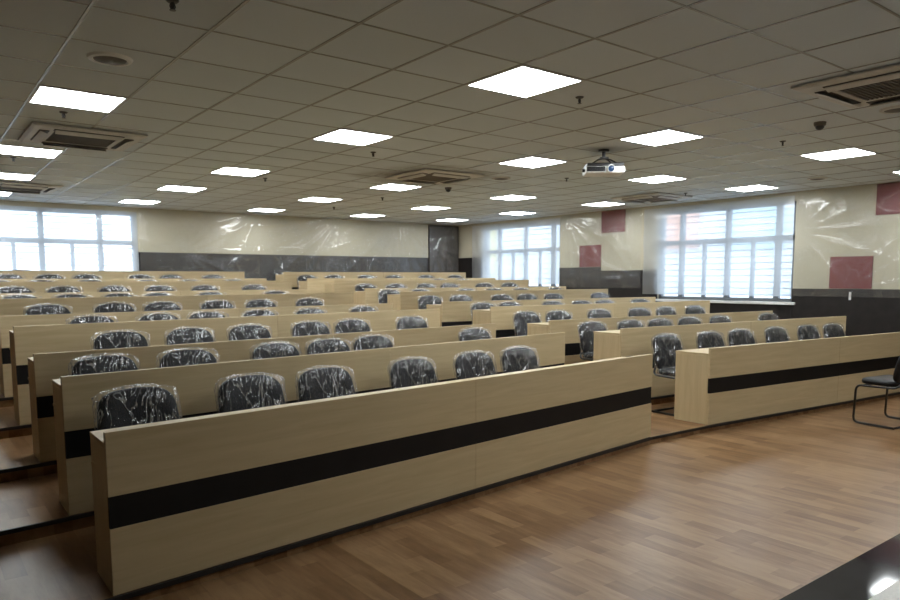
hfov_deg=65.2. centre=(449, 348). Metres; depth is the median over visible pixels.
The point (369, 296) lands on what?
desk
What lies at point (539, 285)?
window
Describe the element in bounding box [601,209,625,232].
wall panel
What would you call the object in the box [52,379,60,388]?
countertop
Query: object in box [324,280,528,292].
desk
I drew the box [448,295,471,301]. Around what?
chair
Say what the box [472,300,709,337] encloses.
desk
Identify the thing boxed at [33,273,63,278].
chair
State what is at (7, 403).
floor
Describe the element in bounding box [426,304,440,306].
countertop
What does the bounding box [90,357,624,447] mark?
countertop
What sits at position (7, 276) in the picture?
chair
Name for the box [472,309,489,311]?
countertop
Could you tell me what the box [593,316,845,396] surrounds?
desk
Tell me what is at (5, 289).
chair
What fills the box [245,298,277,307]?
chair
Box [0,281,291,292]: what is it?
desk
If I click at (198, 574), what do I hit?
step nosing
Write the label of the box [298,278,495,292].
desk
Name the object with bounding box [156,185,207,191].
recessed light
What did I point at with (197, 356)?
chair
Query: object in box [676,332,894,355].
countertop
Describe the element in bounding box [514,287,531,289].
chair
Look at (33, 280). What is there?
chair
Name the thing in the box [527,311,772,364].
desk
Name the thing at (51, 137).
grille
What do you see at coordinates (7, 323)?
desk
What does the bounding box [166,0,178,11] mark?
sprinkler
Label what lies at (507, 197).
recessed light
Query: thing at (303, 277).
chair
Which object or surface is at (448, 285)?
chair
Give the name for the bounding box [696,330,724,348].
chair
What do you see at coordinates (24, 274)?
desk
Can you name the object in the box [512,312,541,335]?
chair
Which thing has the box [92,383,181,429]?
chair
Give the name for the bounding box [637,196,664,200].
grille
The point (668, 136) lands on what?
recessed light
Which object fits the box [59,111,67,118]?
sprinkler
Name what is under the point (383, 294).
chair
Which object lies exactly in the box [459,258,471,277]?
dado
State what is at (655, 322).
chair
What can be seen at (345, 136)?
recessed light
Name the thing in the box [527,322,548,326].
countertop
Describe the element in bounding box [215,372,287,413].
chair
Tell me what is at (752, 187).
recessed light
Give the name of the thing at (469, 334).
chair
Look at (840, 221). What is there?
wall
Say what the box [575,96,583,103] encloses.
sprinkler
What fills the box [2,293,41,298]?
chair
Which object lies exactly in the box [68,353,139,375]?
chair
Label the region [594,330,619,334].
countertop
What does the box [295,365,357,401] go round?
chair
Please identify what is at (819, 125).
dome camera
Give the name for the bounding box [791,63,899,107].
air conditioner
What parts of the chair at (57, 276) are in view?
backrest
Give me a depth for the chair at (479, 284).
13.84 m
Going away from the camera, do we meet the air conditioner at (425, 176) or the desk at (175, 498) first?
the desk at (175, 498)
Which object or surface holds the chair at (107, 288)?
on the floor
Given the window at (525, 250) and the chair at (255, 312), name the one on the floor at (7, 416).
the chair at (255, 312)
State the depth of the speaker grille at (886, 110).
5.71 m
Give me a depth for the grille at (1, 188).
10.39 m
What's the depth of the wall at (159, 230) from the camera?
14.97 m
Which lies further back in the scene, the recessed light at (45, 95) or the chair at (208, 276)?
the chair at (208, 276)
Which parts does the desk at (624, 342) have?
panel, panel, panel, panel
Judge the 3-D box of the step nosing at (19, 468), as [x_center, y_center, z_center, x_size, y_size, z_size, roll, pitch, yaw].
[0.018,0.551,7.072,14.125,0.024,0.669,-5,7,-39]
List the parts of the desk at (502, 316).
panel, panel, panel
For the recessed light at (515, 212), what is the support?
in the ceiling
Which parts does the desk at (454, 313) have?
panel, panel, panel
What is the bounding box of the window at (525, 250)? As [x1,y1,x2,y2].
[472,218,559,283]
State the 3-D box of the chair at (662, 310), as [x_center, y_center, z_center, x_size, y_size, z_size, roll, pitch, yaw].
[3.360,-0.217,10.418,0.471,0.830,0.543,-4,7,-34]
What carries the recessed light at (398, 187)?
in the ceiling
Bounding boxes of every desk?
[0,270,244,278]
[0,278,266,281]
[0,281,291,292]
[0,289,320,298]
[0,292,353,315]
[0,303,392,396]
[9,309,439,424]
[27,323,495,462]
[52,332,564,515]
[90,354,652,595]
[276,272,465,288]
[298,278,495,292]
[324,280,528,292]
[354,286,565,303]
[387,289,607,309]
[426,297,655,326]
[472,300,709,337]
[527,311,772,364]
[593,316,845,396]
[674,332,899,424]
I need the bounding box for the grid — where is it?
[0,0,899,224]
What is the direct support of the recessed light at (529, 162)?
in the ceiling
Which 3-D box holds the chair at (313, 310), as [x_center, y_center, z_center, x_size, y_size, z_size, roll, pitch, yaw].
[-1.488,-0.063,8.145,0.473,0.829,0.543,-6,8,-44]
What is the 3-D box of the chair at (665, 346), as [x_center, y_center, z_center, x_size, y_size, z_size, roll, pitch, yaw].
[2.426,0.260,7.366,0.471,0.830,0.543,-4,7,-33]
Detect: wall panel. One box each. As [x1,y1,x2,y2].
[579,245,600,266]
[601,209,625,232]
[829,256,872,288]
[876,182,899,214]
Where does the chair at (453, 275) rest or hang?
on the floor
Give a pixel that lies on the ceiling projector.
(616, 169)
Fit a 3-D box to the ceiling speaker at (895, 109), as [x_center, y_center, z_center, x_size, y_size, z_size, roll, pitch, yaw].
[3.649,-1.945,5.730,0.264,0.024,0.264,-5,7,-37]
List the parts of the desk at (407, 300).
panel, panel, panel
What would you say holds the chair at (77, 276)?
on the floor
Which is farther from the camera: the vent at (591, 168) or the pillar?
the pillar
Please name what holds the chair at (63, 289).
on the floor
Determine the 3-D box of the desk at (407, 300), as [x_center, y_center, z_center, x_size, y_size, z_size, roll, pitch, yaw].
[0.984,-0.623,12.181,4.435,0.787,0.385,-4,7,-32]
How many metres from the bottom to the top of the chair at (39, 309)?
0.829 m
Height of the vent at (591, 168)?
0.050 m
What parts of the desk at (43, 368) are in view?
panel, panel, panel, panel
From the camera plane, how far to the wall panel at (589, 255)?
14.64 m
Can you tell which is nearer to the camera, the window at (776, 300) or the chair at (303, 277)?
the window at (776, 300)
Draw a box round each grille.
[0,186,42,191]
[46,131,115,146]
[93,56,126,64]
[413,174,455,181]
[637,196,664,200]
[839,78,899,100]
[884,108,899,112]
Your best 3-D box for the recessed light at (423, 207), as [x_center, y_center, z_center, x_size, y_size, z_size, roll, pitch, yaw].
[-0.378,-2.722,13.625,0.588,0.007,0.588,-5,7,-37]
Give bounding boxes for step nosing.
[0,394,674,535]
[0,397,13,400]
[0,424,31,430]
[0,460,56,473]
[104,392,899,599]
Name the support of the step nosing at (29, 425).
attached to the floor at (7, 416)
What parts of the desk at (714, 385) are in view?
panel, panel, panel, panel, panel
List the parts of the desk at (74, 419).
panel, panel, panel, panel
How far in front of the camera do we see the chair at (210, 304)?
8.53 m
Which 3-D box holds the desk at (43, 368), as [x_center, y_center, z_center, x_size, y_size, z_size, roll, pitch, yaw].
[-1.237,0.233,6.434,4.593,0.741,0.335,-6,8,-43]
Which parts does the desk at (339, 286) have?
panel, panel, panel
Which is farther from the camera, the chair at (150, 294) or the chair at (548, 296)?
the chair at (548, 296)
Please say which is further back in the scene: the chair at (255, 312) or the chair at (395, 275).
the chair at (395, 275)
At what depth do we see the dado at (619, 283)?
14.01 m
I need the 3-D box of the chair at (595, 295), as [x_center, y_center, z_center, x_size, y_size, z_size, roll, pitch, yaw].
[2.811,-0.594,12.520,0.474,0.829,0.543,-4,7,-31]
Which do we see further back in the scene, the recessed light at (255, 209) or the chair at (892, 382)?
the recessed light at (255, 209)
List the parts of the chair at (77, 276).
backrest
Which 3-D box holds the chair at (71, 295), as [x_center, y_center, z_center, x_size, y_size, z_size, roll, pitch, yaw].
[-4.367,-0.238,8.279,0.470,0.827,0.543,-6,8,-44]
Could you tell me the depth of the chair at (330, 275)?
14.39 m
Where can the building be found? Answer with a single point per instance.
(794, 205)
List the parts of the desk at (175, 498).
panel, panel, panel, panel, panel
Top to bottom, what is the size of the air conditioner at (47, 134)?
0.058 m
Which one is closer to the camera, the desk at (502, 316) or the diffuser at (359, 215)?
the desk at (502, 316)
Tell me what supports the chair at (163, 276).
on the floor
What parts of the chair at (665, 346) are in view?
frame, seat, backrest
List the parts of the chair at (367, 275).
backrest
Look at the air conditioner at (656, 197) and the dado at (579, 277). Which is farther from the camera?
the dado at (579, 277)
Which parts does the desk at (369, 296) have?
panel, panel, panel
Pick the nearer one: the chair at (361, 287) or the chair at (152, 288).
the chair at (152, 288)
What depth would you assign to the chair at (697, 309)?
10.86 m
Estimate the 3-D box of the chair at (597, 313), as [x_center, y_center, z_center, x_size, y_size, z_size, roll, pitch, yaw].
[2.191,-0.137,9.656,0.473,0.829,0.543,-4,7,-31]
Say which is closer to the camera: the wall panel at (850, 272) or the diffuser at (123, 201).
the wall panel at (850, 272)
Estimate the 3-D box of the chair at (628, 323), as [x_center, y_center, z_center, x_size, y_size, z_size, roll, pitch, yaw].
[2.332,0.064,8.501,0.472,0.827,0.543,-3,7,-30]
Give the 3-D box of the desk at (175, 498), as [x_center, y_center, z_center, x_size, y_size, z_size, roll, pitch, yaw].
[0.040,0.563,4.801,4.593,0.741,0.335,-6,8,-43]
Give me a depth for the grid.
5.87 m
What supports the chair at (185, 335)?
on the floor at (15, 451)
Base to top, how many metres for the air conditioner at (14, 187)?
0.058 m
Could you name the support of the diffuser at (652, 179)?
attached to the recessed light at (659, 178)
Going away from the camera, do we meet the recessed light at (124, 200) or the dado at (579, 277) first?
the recessed light at (124, 200)
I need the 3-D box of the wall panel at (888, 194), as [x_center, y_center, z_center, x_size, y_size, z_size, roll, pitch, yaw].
[6.428,-2.157,10.057,0.015,0.447,0.600,-5,7,-37]
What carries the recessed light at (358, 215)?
in the ceiling
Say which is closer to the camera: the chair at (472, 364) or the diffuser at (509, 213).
the chair at (472, 364)
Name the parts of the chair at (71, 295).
backrest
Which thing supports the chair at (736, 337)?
on the floor at (62, 566)
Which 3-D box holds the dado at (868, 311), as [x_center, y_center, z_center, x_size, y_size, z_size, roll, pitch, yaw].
[8.411,0.034,7.694,0.018,1.300,9.436,-5,7,-37]
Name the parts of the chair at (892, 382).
frame, seat, backrest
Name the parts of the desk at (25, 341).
panel, panel, panel, panel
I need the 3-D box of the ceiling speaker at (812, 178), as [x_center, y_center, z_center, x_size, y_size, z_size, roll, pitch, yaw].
[5.075,-2.343,9.710,0.264,0.024,0.264,-5,7,-37]
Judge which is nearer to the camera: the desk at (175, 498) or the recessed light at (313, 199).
the desk at (175, 498)
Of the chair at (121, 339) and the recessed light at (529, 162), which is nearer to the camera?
the chair at (121, 339)
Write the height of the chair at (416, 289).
0.827 m
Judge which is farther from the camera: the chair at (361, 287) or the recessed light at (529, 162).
the chair at (361, 287)
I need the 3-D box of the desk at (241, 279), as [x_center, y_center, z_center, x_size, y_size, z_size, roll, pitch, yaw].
[-5.069,-0.756,11.333,4.593,0.741,0.335,-6,8,-43]
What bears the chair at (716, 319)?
on the floor at (27, 501)
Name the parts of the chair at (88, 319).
backrest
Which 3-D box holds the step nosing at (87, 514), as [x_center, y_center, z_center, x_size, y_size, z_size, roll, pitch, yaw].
[0.659,0.717,6.253,14.124,0.024,0.678,-5,7,-39]
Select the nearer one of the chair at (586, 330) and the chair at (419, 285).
the chair at (586, 330)
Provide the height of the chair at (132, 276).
0.829 m
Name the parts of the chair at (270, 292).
backrest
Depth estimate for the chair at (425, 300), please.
10.74 m
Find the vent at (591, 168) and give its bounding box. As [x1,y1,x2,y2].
[587,166,604,170]
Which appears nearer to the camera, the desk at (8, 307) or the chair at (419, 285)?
the desk at (8, 307)
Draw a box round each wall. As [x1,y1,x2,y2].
[0,200,456,257]
[458,181,899,304]
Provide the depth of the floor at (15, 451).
4.87 m
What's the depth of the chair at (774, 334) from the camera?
8.51 m
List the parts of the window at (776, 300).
sill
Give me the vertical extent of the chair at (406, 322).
0.827 m
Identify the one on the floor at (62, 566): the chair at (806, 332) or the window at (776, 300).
the chair at (806, 332)
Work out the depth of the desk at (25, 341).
6.21 m
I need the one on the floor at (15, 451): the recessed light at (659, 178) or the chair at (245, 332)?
the chair at (245, 332)
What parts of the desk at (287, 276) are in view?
panel, panel, panel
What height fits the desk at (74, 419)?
0.787 m
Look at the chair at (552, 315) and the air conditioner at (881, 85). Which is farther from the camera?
the chair at (552, 315)
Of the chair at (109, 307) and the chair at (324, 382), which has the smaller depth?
the chair at (324, 382)
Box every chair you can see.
[0,273,22,278]
[0,286,34,292]
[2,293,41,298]
[23,303,72,314]
[29,280,52,281]
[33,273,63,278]
[47,285,83,292]
[51,293,90,297]
[65,314,118,323]
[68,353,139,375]
[71,274,101,278]
[91,330,149,349]
[92,302,134,312]
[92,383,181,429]
[99,285,131,291]
[104,292,132,296]
[127,275,154,278]
[136,312,180,320]
[141,292,175,295]
[143,301,180,310]
[146,285,174,290]
[156,347,219,367]
[160,274,183,278]
[164,326,215,344]
[187,311,228,318]
[192,284,219,290]
[196,292,222,294]
[201,299,234,308]
[202,274,223,278]
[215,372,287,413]
[226,323,272,340]
[241,310,274,316]
[243,284,265,289]
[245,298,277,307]
[249,341,300,359]
[261,290,285,293]
[290,321,331,336]
[295,297,324,305]
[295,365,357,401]
[296,307,327,313]
[298,274,315,288]
[305,337,351,354]
[325,274,342,277]
[333,318,370,333]
[351,305,376,311]
[351,334,394,350]
[354,283,375,290]
[359,274,376,277]
[377,288,399,303]
[386,274,401,277]
[386,284,407,287]
[387,356,438,388]
[395,315,427,329]
[412,288,428,290]
[417,284,435,287]
[417,295,441,308]
[419,274,433,277]
[441,283,458,287]
[448,274,462,277]
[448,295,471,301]
[453,350,497,379]
[458,289,477,290]
[458,327,491,340]
[471,302,494,322]
[474,283,492,286]
[492,293,512,300]
[499,302,520,305]
[499,346,539,372]
[501,282,517,286]
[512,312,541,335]
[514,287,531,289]
[517,294,536,299]
[541,300,562,304]
[544,293,562,298]
[545,309,572,321]
[572,299,590,303]
[577,322,606,360]
[586,308,612,318]
[591,292,608,297]
[594,299,613,303]
[616,319,643,329]
[627,307,651,316]
[631,298,647,302]
[647,317,673,326]
[651,333,683,415]
[656,306,677,315]
[677,316,702,324]
[684,305,705,313]
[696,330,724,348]
[709,315,730,322]
[727,329,754,345]
[758,312,779,320]
[764,327,789,342]
[797,324,819,339]
[822,322,845,337]
[852,356,899,429]
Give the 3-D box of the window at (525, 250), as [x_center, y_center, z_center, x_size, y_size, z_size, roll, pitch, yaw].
[1.464,-2.235,16.468,0.032,1.429,3.010,-5,7,-37]
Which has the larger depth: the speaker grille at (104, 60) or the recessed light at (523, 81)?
the recessed light at (523, 81)
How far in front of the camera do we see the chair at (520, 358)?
6.07 m
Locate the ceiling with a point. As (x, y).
(518, 39)
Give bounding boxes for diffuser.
[121,200,157,203]
[355,214,382,216]
[501,212,532,214]
[631,176,682,182]
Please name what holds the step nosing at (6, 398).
attached to the floor at (7, 403)
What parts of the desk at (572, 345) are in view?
panel, panel, panel, panel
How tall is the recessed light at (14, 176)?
0.007 m
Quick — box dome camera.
[813,121,825,130]
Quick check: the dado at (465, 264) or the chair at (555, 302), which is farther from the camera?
the dado at (465, 264)
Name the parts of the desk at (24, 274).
panel, panel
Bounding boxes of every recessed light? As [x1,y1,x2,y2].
[0,144,63,158]
[0,172,36,180]
[0,192,11,195]
[28,85,127,112]
[118,199,161,204]
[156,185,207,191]
[209,166,270,176]
[246,208,283,211]
[298,197,342,201]
[312,129,394,145]
[351,214,386,217]
[368,183,422,190]
[409,206,448,209]
[434,219,465,221]
[465,65,583,97]
[490,195,537,200]
[497,156,567,167]
[498,211,534,214]
[580,202,623,206]
[618,129,703,145]
[628,175,686,183]
[724,185,778,191]
[799,148,877,160]
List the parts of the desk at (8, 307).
panel, panel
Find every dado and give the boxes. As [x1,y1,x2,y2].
[138,252,427,280]
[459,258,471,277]
[559,267,600,288]
[600,270,656,301]
[657,301,790,319]
[791,288,899,335]
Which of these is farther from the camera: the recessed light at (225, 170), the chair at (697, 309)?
the chair at (697, 309)
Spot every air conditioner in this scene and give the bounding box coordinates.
[0,181,63,193]
[18,122,147,150]
[385,168,484,184]
[611,192,692,202]
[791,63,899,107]
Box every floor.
[0,389,13,407]
[0,392,899,599]
[0,394,674,546]
[0,406,31,438]
[0,435,57,482]
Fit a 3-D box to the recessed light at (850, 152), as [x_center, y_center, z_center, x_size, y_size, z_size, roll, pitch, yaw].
[4.321,-2.163,7.827,0.588,0.007,0.588,-5,7,-37]
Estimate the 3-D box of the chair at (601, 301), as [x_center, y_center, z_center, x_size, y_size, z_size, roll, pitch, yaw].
[2.600,-0.373,11.161,0.473,0.829,0.543,-4,7,-30]
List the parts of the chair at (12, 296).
backrest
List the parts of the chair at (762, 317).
backrest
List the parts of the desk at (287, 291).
panel, panel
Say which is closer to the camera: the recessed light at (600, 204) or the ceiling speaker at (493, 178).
the ceiling speaker at (493, 178)
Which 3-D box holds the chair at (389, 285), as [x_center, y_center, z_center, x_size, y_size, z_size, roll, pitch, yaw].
[-0.871,-0.773,12.707,0.472,0.827,0.543,-4,7,-32]
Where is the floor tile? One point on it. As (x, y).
(892, 592)
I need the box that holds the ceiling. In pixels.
[0,0,899,225]
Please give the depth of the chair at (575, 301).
11.00 m
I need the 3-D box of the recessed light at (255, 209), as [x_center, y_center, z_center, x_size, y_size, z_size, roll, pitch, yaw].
[-3.634,-2.742,13.918,0.588,0.007,0.588,-5,7,-37]
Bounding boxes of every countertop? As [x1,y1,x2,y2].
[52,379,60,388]
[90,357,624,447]
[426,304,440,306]
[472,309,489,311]
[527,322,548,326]
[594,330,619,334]
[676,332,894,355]
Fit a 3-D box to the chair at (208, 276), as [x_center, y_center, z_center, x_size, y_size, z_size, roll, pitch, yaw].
[-4.171,-0.935,12.701,0.472,0.827,0.543,-5,8,-43]
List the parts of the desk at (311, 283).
panel, panel, panel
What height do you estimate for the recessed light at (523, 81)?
0.007 m
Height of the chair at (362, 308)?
0.827 m
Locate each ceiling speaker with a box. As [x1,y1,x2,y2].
[86,51,132,65]
[492,177,509,179]
[807,177,827,180]
[879,105,899,113]
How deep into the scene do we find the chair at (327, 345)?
5.97 m
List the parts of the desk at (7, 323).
panel, panel, panel, panel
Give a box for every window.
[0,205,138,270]
[472,218,559,283]
[529,263,559,286]
[655,201,796,304]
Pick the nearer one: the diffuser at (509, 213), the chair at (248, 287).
the chair at (248, 287)
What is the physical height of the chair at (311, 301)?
0.829 m
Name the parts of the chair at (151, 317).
backrest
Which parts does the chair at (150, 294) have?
backrest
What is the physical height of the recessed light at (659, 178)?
0.007 m
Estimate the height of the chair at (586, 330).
0.829 m
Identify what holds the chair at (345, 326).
on the floor at (15, 451)
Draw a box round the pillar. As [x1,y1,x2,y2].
[428,225,458,271]
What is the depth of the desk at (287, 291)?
9.47 m
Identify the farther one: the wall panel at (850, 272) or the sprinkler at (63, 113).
the wall panel at (850, 272)
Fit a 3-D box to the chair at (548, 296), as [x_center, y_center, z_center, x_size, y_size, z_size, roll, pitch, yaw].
[1.901,-0.535,11.958,0.470,0.827,0.543,-4,7,-33]
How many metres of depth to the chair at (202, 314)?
7.39 m
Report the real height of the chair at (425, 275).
0.827 m
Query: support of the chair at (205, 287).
on the floor
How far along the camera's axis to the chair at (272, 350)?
5.63 m
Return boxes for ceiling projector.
[582,149,624,176]
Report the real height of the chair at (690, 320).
0.827 m
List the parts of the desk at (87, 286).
panel, panel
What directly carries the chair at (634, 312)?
on the floor at (15, 451)
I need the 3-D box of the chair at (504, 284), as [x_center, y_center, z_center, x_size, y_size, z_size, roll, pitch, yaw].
[1.315,-0.912,14.045,0.473,0.829,0.543,-4,7,-31]
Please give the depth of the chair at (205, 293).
9.58 m
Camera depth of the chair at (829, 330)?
9.13 m
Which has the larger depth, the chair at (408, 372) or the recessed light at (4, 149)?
the recessed light at (4, 149)
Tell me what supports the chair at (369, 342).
on the floor at (27, 501)
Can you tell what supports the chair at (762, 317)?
on the floor at (27, 501)
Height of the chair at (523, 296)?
0.830 m
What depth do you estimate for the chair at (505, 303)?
10.27 m
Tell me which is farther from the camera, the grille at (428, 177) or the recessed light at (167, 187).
the recessed light at (167, 187)
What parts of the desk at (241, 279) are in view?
panel, panel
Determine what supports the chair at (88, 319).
on the floor at (7, 416)
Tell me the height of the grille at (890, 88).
0.014 m
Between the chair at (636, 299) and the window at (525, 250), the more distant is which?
the window at (525, 250)
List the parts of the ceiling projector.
mount arm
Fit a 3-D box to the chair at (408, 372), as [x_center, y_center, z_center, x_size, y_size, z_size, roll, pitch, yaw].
[-0.138,0.488,5.146,0.473,0.829,0.543,-6,8,-43]
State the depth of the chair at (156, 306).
8.08 m
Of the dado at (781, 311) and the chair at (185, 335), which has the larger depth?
the dado at (781, 311)
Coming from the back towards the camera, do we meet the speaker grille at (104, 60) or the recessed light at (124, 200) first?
the recessed light at (124, 200)
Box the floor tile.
[869,579,899,599]
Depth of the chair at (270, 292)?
10.23 m
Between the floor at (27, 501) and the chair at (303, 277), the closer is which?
the floor at (27, 501)
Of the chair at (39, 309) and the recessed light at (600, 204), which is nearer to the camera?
the chair at (39, 309)
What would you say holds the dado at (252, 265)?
attached to the wall at (159, 230)
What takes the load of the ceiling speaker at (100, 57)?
attached to the ceiling
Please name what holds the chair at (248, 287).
on the floor
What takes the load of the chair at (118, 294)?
on the floor
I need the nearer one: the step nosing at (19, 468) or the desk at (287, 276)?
the step nosing at (19, 468)
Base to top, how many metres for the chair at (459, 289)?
0.829 m
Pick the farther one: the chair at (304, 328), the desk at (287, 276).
the desk at (287, 276)
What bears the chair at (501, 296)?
on the floor at (7, 403)
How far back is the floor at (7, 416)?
5.64 m
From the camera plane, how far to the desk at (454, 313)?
10.26 m
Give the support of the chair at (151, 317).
on the floor at (7, 416)
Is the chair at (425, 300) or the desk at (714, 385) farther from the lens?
the chair at (425, 300)
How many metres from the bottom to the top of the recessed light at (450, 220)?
0.007 m
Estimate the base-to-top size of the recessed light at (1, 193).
0.007 m
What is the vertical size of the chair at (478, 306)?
0.827 m
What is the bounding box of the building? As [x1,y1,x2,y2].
[529,205,794,297]
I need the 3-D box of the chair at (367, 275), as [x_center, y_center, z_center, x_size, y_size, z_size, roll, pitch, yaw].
[-1.638,-1.140,14.694,0.474,0.829,0.543,-4,7,-33]

